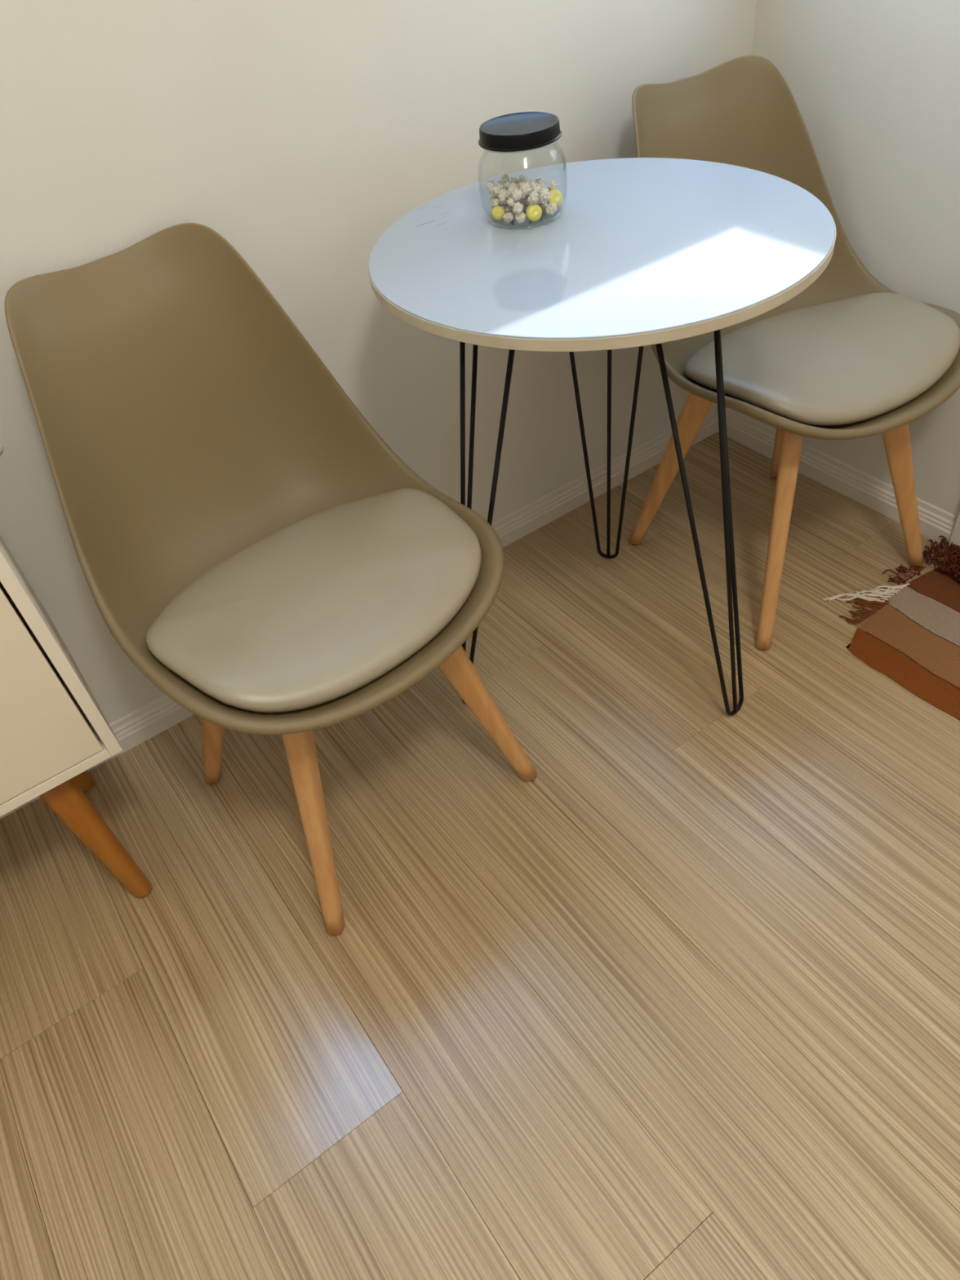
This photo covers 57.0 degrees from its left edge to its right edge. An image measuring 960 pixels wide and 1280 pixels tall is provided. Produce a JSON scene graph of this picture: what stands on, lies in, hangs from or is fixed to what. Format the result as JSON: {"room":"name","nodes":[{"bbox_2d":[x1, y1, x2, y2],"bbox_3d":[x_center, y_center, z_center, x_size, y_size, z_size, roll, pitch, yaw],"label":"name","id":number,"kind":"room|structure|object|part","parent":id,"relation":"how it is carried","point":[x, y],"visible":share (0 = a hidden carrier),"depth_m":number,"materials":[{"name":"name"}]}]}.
{"room":"dining room","nodes":[
{"label":"dining room","id":0,"kind":"room"},
{"bbox_2d":[0,0,756,724],"bbox_3d":[-0.914,-0.677,0.649,3.400,2.600,0.050,-30,48,-21],"label":"wall","id":1,"kind":"structure","parent":0,"point":[297,132],"depth_m":1.28,"materials":[{"name":"paint"}]},
{"bbox_2d":[0,442,3,454],"bbox_3d":[-0.658,-0.259,1.194,0.025,0.025,0.004,-30,48,-21],"label":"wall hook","id":2,"kind":"object","parent":1,"relation":"attached to","point":[1,444],"visible":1,"depth_m":1.20,"materials":[{"name":"white"}]},
{"bbox_2d":[0,404,718,819],"bbox_3d":[-0.761,0.243,1.509,3.300,0.062,0.014,-30,48,-21],"label":"baseboard","id":3,"kind":"structure","parent":1,"relation":"attached to","point":[133,729],"depth_m":1.90,"materials":[{"name":"beige paint"}]},
{"bbox_2d":[0,431,959,1279],"bbox_3d":[0.285,1.223,0.430,3.300,0.061,3.600,-30,48,-21],"label":"floor","id":4,"kind":"structure","parent":0,"point":[678,998],"depth_m":1.23,"materials":[{"name":"brown wood"}]},
{"bbox_2d":[0,534,151,897],"bbox_3d":[-0.892,0.157,1.014,0.800,0.899,0.355,-30,48,-21],"label":"base cabinet","id":5,"kind":"object","parent":4,"relation":"on","point":[54,730],"visible":1,"depth_m":1.08,"materials":[{"name":"beige paint"}]},
{"bbox_3d":[-1.010,-0.048,1.013,0.769,0.551,0.006,-30,48,-21],"label":"panel","id":6,"kind":"part","parent":5,"relation":"part of","materials":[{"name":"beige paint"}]},
{"bbox_3d":[-0.670,0.031,0.882,0.379,0.546,0.016,-30,48,-21],"label":"door","id":7,"kind":"part","parent":5,"relation":"part of","materials":[{"name":"beige wood"}]},
{"bbox_3d":[-0.885,0.239,1.108,0.769,0.016,0.332,-30,48,-21],"label":"panel","id":8,"kind":"part","parent":5,"relation":"part of","materials":[{"name":"beige paint"}]},
{"bbox_3d":[-0.599,-0.146,1.052,0.016,0.582,0.332,-30,48,-21],"label":"panel","id":9,"kind":"part","parent":5,"relation":"part of","materials":[{"name":"beige paint"}]},
{"bbox_3d":[-0.703,0.158,1.404,0.047,0.317,0.079,-3,44,6],"label":"leg","id":10,"kind":"part","parent":5,"relation":"part of","materials":[{"name":"orange wood"}]},
{"bbox_3d":[-0.556,0.276,1.260,0.062,0.317,0.047,20,51,26],"label":"leg","id":11,"kind":"part","parent":5,"relation":"part of","materials":[{"name":"orange wood"}]},
{"bbox_2d":[4,222,537,935],"bbox_3d":[-0.263,-0.079,1.233,0.478,0.798,0.575,-34,50,-24],"label":"dining chair","id":12,"kind":"object","parent":4,"relation":"on","point":[244,535],"visible":1,"depth_m":1.17,"materials":[{"name":"brown plastic"}]},
{"bbox_3d":[-0.408,0.096,1.366,0.167,0.388,0.033,-2,44,6],"label":"leg","id":13,"kind":"part","parent":12,"relation":"part of","materials":[{"name":"brown wood"}]},
{"bbox_3d":[-0.224,0.230,1.201,0.033,0.388,0.167,-2,44,6],"label":"leg","id":14,"kind":"part","parent":12,"relation":"part of","materials":[{"name":"brown wood"}]},
{"bbox_2d":[146,488,481,712],"bbox_3d":[-0.215,-0.067,1.160,0.431,0.072,0.350,-34,50,-24],"label":"seat cushion","id":15,"kind":"object","parent":12,"relation":"on","point":[323,611],"depth_m":1.11,"materials":[{"name":"beige leather"}]},
{"bbox_3d":[-0.011,0.083,1.319,0.167,0.388,0.033,-2,44,6],"label":"leg","id":16,"kind":"part","parent":12,"relation":"part of","materials":[{"name":"brown wood"}]},
{"bbox_2d":[368,157,836,715],"bbox_3d":[0.182,-0.246,1.371,0.575,0.749,0.575,-30,48,-21],"label":"side table","id":17,"kind":"object","parent":4,"relation":"on","point":[640,252],"visible":0.92,"depth_m":1.07,"materials":[{"name":"white laminate"}]},
{"bbox_3d":[-0.005,-0.180,1.345,0.149,0.731,0.151,-18,45,-10],"label":"leg","id":18,"kind":"part","parent":17,"relation":"part of","materials":[{"name":"black metal"}]},
{"bbox_2d":[478,111,567,228],"bbox_3d":[0.054,-0.605,1.140,0.115,0.110,0.115,-30,48,-21],"label":"glass jar","id":19,"kind":"object","parent":17,"relation":"on","point":[522,131],"visible":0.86,"depth_m":1.09,"materials":[{"name":"clear glass"}]},
{"bbox_2d":[485,182,493,191],"bbox_3d":[0.014,-0.592,1.154,0.011,0.011,0.011,-32,49,-22],"label":"popcorn piece","id":20,"kind":"object","parent":19,"relation":"in","point":[489,185],"visible":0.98,"depth_m":1.15,"materials":[{"name":"beige food"}]},
{"bbox_2d":[486,179,495,186],"bbox_3d":[0.015,-0.599,1.162,0.012,0.012,0.012,-4,44,4],"label":"popcorn piece","id":21,"kind":"object","parent":19,"relation":"in","point":[492,181],"visible":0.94,"depth_m":1.16,"materials":[{"name":"beige food"}]},
{"bbox_2d":[489,188,497,197],"bbox_3d":[0.018,-0.583,1.151,0.013,0.013,0.011,-30,48,-21],"label":"popcorn piece","id":22,"kind":"object","parent":19,"relation":"in","point":[491,195],"visible":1,"depth_m":1.15,"materials":[{"name":"white food"}]},
{"bbox_2d":[489,196,500,208],"bbox_3d":[0.020,-0.573,1.158,0.013,0.014,0.015,-32,49,-23],"label":"popcorn piece","id":23,"kind":"object","parent":19,"relation":"in","point":[494,202],"visible":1,"depth_m":1.15,"materials":[{"name":"white food"}]},
{"bbox_2d":[492,186,500,195],"bbox_3d":[0.021,-0.580,1.141,0.011,0.010,0.009,-27,47,-18],"label":"popcorn piece","id":24,"kind":"object","parent":19,"relation":"in","point":[495,190],"visible":1,"depth_m":1.14,"materials":[{"name":"white food"}]},
{"bbox_2d":[491,205,505,220],"bbox_3d":[0.024,-0.559,1.157,0.017,0.016,0.017,19,50,26],"label":"yellow ball","id":25,"kind":"object","parent":19,"relation":"in","point":[498,212],"visible":1,"depth_m":1.15,"materials":[{"name":"yellow"}]},
{"bbox_2d":[495,182,503,190],"bbox_3d":[0.025,-0.591,1.159,0.016,0.014,0.015,-4,44,5],"label":"popcorn piece","id":26,"kind":"object","parent":19,"relation":"in","point":[500,185],"visible":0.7,"depth_m":1.15,"materials":[{"name":"beige food"}]},
{"bbox_2d":[497,188,508,204],"bbox_3d":[0.031,-0.576,1.148,0.018,0.019,0.016,-31,48,-22],"label":"popcorn piece","id":27,"kind":"object","parent":19,"relation":"in","point":[502,197],"visible":0.98,"depth_m":1.14,"materials":[{"name":"white food"}]},
{"bbox_2d":[501,179,508,184],"bbox_3d":[0.033,-0.600,1.161,0.010,0.010,0.011,29,55,32],"label":"popcorn piece","id":28,"kind":"object","parent":19,"relation":"in","point":[503,181],"visible":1,"depth_m":1.16,"materials":[{"name":"beige food"}]},
{"bbox_2d":[501,172,509,180],"bbox_3d":[0.034,-0.617,1.178,0.011,0.012,0.010,-10,44,-1],"label":"popcorn piece","id":29,"kind":"object","parent":19,"relation":"in","point":[504,176],"visible":0.81,"depth_m":1.18,"materials":[{"name":"beige food"}]},
{"bbox_2d":[502,182,509,190],"bbox_3d":[0.035,-0.590,1.151,0.011,0.011,0.011,-18,45,-10],"label":"popcorn piece","id":30,"kind":"object","parent":19,"relation":"in","point":[506,184],"visible":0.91,"depth_m":1.15,"materials":[{"name":"beige food"}]},
{"bbox_2d":[502,211,514,222],"bbox_3d":[0.037,-0.548,1.148,0.015,0.013,0.014,31,56,33],"label":"popcorn piece","id":31,"kind":"object","parent":19,"relation":"in","point":[508,217],"visible":1,"depth_m":1.15,"materials":[{"name":"white food"}]},
{"bbox_2d":[503,204,513,213],"bbox_3d":[0.039,-0.568,1.166,0.016,0.016,0.016,-33,49,-24],"label":"popcorn piece","id":32,"kind":"object","parent":19,"relation":"in","point":[508,208],"visible":0.65,"depth_m":1.16,"materials":[{"name":"white food"}]},
{"bbox_2d":[506,197,515,206],"bbox_3d":[0.040,-0.560,1.130,0.010,0.011,0.010,-11,44,-3],"label":"popcorn piece","id":33,"kind":"object","parent":19,"relation":"in","point":[510,202],"visible":1,"depth_m":1.13,"materials":[{"name":"white food"}]},
{"bbox_2d":[506,186,518,198],"bbox_3d":[0.041,-0.575,1.137,0.016,0.017,0.017,20,51,26],"label":"popcorn piece","id":34,"kind":"object","parent":19,"relation":"in","point":[508,195],"visible":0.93,"depth_m":1.13,"materials":[{"name":"white food"}]},
{"bbox_2d":[511,177,518,183],"bbox_3d":[0.046,-0.607,1.169,0.010,0.012,0.012,-21,45,-13],"label":"popcorn piece","id":35,"kind":"object","parent":19,"relation":"in","point":[514,179],"visible":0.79,"depth_m":1.17,"materials":[{"name":"beige food"}]},
{"bbox_2d":[511,189,522,200],"bbox_3d":[0.047,-0.566,1.125,0.014,0.014,0.013,-10,44,-2],"label":"popcorn piece","id":36,"kind":"object","parent":19,"relation":"in","point":[516,194],"visible":1,"depth_m":1.12,"materials":[{"name":"white food"}]},
{"bbox_2d":[512,201,523,214],"bbox_3d":[0.048,-0.554,1.134,0.013,0.015,0.014,22,52,28],"label":"popcorn piece","id":37,"kind":"object","parent":19,"relation":"in","point":[517,207],"visible":1,"depth_m":1.13,"materials":[{"name":"white food"}]},
{"bbox_2d":[514,196,525,204],"bbox_3d":[0.051,-0.575,1.150,0.016,0.015,0.017,14,48,22],"label":"popcorn piece","id":38,"kind":"object","parent":19,"relation":"in","point":[522,200],"visible":0.38,"depth_m":1.15,"materials":[{"name":"white food"}]},
{"bbox_3d":[0.049,-0.638,1.108,0.105,0.018,0.105,-30,48,-21],"label":"lid","id":39,"kind":"part","parent":19,"relation":"part of","materials":[{"name":"black plastic"}]},
{"bbox_2d":[515,212,526,223],"bbox_3d":[0.053,-0.546,1.142,0.015,0.014,0.013,-6,44,3],"label":"popcorn piece","id":40,"kind":"object","parent":19,"relation":"in","point":[520,218],"visible":1,"depth_m":1.14,"materials":[{"name":"white food"}]},
{"bbox_2d":[517,174,528,183],"bbox_3d":[0.058,-0.603,1.164,0.016,0.019,0.017,7,46,15],"label":"popcorn piece","id":41,"kind":"object","parent":19,"relation":"in","point":[522,177],"visible":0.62,"depth_m":1.16,"materials":[{"name":"beige food"}]},
{"bbox_2d":[518,181,531,198],"bbox_3d":[0.057,-0.576,1.131,0.016,0.018,0.018,2,45,11],"label":"popcorn piece","id":42,"kind":"object","parent":19,"relation":"in","point":[524,188],"visible":1,"depth_m":1.13,"materials":[{"name":"white food"}]},
{"bbox_2d":[522,198,528,208],"bbox_3d":[0.064,-0.577,1.171,0.016,0.016,0.018,-10,44,-1],"label":"popcorn piece","id":43,"kind":"object","parent":19,"relation":"in","point":[526,204],"visible":0.41,"depth_m":1.17,"materials":[{"name":"white food"}]},
{"bbox_2d":[528,181,537,192],"bbox_3d":[0.068,-0.589,1.150,0.013,0.015,0.014,22,52,28],"label":"popcorn piece","id":44,"kind":"object","parent":19,"relation":"in","point":[531,184],"visible":0.56,"depth_m":1.15,"materials":[{"name":"beige food"}]},
{"bbox_2d":[527,190,539,205],"bbox_3d":[0.068,-0.566,1.130,0.015,0.016,0.017,2,45,11],"label":"popcorn piece","id":45,"kind":"object","parent":19,"relation":"in","point":[533,197],"visible":1,"depth_m":1.13,"materials":[{"name":"white food"}]},
{"bbox_2d":[525,204,542,222],"bbox_3d":[0.070,-0.551,1.140,0.021,0.020,0.015,-12,44,-3],"label":"yellow ball","id":46,"kind":"object","parent":19,"relation":"in","point":[533,213],"visible":1,"depth_m":1.14,"materials":[{"name":"yellow"}]},
{"bbox_2d":[530,186,540,195],"bbox_3d":[0.072,-0.577,1.139,0.014,0.015,0.015,-6,44,2],"label":"popcorn piece","id":47,"kind":"object","parent":19,"relation":"in","point":[534,188],"visible":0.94,"depth_m":1.13,"materials":[{"name":"white food"}]},
{"bbox_2d":[533,198,542,204],"bbox_3d":[0.075,-0.577,1.154,0.020,0.018,0.016,10,47,18],"label":"popcorn piece","id":48,"kind":"object","parent":19,"relation":"in","point":[540,202],"visible":0.26,"depth_m":1.15,"materials":[{"name":"white food"}]},
{"bbox_2d":[534,177,545,184],"bbox_3d":[0.079,-0.611,1.182,0.016,0.015,0.015,25,53,30],"label":"popcorn piece","id":49,"kind":"object","parent":19,"relation":"in","point":[540,179],"visible":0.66,"depth_m":1.18,"materials":[{"name":"beige food"}]},
{"bbox_2d":[537,182,545,187],"bbox_3d":[0.080,-0.601,1.171,0.011,0.012,0.012,-30,48,-21],"label":"popcorn piece","id":50,"kind":"object","parent":19,"relation":"in","point":[541,184],"visible":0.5,"depth_m":1.17,"materials":[{"name":"beige food"}]},
{"bbox_2d":[539,200,546,212],"bbox_3d":[0.083,-0.570,1.162,0.012,0.014,0.015,-18,45,-10],"label":"popcorn piece","id":51,"kind":"object","parent":19,"relation":"in","point":[544,205],"visible":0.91,"depth_m":1.16,"materials":[{"name":"white food"}]},
{"bbox_2d":[537,188,551,201],"bbox_3d":[0.083,-0.569,1.130,0.017,0.015,0.017,-38,51,-27],"label":"popcorn piece","id":52,"kind":"object","parent":19,"relation":"in","point":[544,194],"visible":1,"depth_m":1.13,"materials":[{"name":"white food"}]},
{"bbox_2d":[545,202,556,215],"bbox_3d":[0.092,-0.562,1.151,0.014,0.016,0.016,9,47,18],"label":"popcorn piece","id":53,"kind":"object","parent":19,"relation":"in","point":[550,209],"visible":1,"depth_m":1.15,"materials":[{"name":"white food"}]},
{"bbox_2d":[547,180,556,190],"bbox_3d":[0.095,-0.598,1.164,0.013,0.012,0.012,26,54,31],"label":"popcorn piece","id":54,"kind":"object","parent":19,"relation":"in","point":[552,185],"visible":1,"depth_m":1.16,"materials":[{"name":"beige food"}]},
{"bbox_2d":[546,189,563,207],"bbox_3d":[0.098,-0.583,1.167,0.022,0.021,0.016,-12,44,-3],"label":"yellow ball","id":55,"kind":"object","parent":19,"relation":"in","point":[557,197],"visible":0.8,"depth_m":1.16,"materials":[{"name":"yellow"}]},
{"bbox_3d":[0.222,-0.379,1.515,0.151,0.731,0.149,3,45,12],"label":"leg","id":56,"kind":"part","parent":17,"relation":"part of","materials":[{"name":"black metal"}]},
{"bbox_3d":[0.313,-0.156,1.272,0.147,0.731,0.160,-30,48,-21],"label":"leg","id":57,"kind":"part","parent":17,"relation":"part of","materials":[{"name":"black metal"}]},
{"bbox_2d":[628,55,959,649],"bbox_3d":[0.516,-0.489,1.535,0.478,0.798,0.575,-26,46,-17],"label":"dining chair","id":58,"kind":"object","parent":4,"relation":"on","point":[850,356],"visible":0.72,"depth_m":1.47,"materials":[{"name":"beige plastic"}]},
{"bbox_3d":[0.370,-0.339,1.693,0.167,0.388,0.033,7,46,16],"label":"leg","id":59,"kind":"part","parent":58,"relation":"part of","materials":[{"name":"brown wood"}]},
{"bbox_3d":[0.617,-0.455,1.775,0.033,0.388,0.167,7,46,16],"label":"leg","id":60,"kind":"part","parent":58,"relation":"part of","materials":[{"name":"brown wood"}]},
{"bbox_3d":[0.508,-0.178,1.508,0.033,0.388,0.167,7,46,16],"label":"leg","id":61,"kind":"part","parent":58,"relation":"part of","materials":[{"name":"brown wood"}]},
{"bbox_2d":[684,292,959,425],"bbox_3d":[0.552,-0.470,1.456,0.431,0.072,0.350,-26,46,-17],"label":"seat cushion","id":62,"kind":"object","parent":58,"relation":"on","point":[829,358],"depth_m":1.40,"materials":[{"name":"beige leather"}]},
{"bbox_3d":[0.755,-0.297,1.591,0.167,0.388,0.033,6,46,14],"label":"leg","id":63,"kind":"part","parent":58,"relation":"part of","materials":[{"name":"brown wood"}]},
{"bbox_2d":[822,535,959,720],"bbox_3d":[0.996,0.096,1.419,0.397,0.023,0.896,-30,48,-21],"label":"striped rug","id":64,"kind":"object","parent":4,"relation":"on","point":[915,643],"visible":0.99,"depth_m":1.59,"materials":[{"name":"brown fabric"}]},
{"bbox_2d":[731,0,959,516],"bbox_3d":[1.497,-0.509,0.107,0.050,2.600,3.600,-30,48,-21],"label":"wall","id":65,"kind":"structure","parent":0,"point":[874,85],"depth_m":1.49,"materials":[{"name":"paint"}]},
{"bbox_2d":[717,407,957,546],"bbox_3d":[0.745,-0.365,1.903,0.014,0.062,0.602,-30,48,-21],"label":"baseboard","id":66,"kind":"structure","parent":65,"relation":"attached to","point":[864,488],"depth_m":1.87,"materials":[{"name":"beige paint"}]},
{"bbox_2d":[948,510,959,552],"bbox_3d":[1.093,-0.682,0.693,0.020,2.120,0.982,-30,48,-21],"label":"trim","id":67,"kind":"structure","parent":65,"relation":"attached to","point":[955,536],"depth_m":1.70,"materials":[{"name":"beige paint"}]}
]}

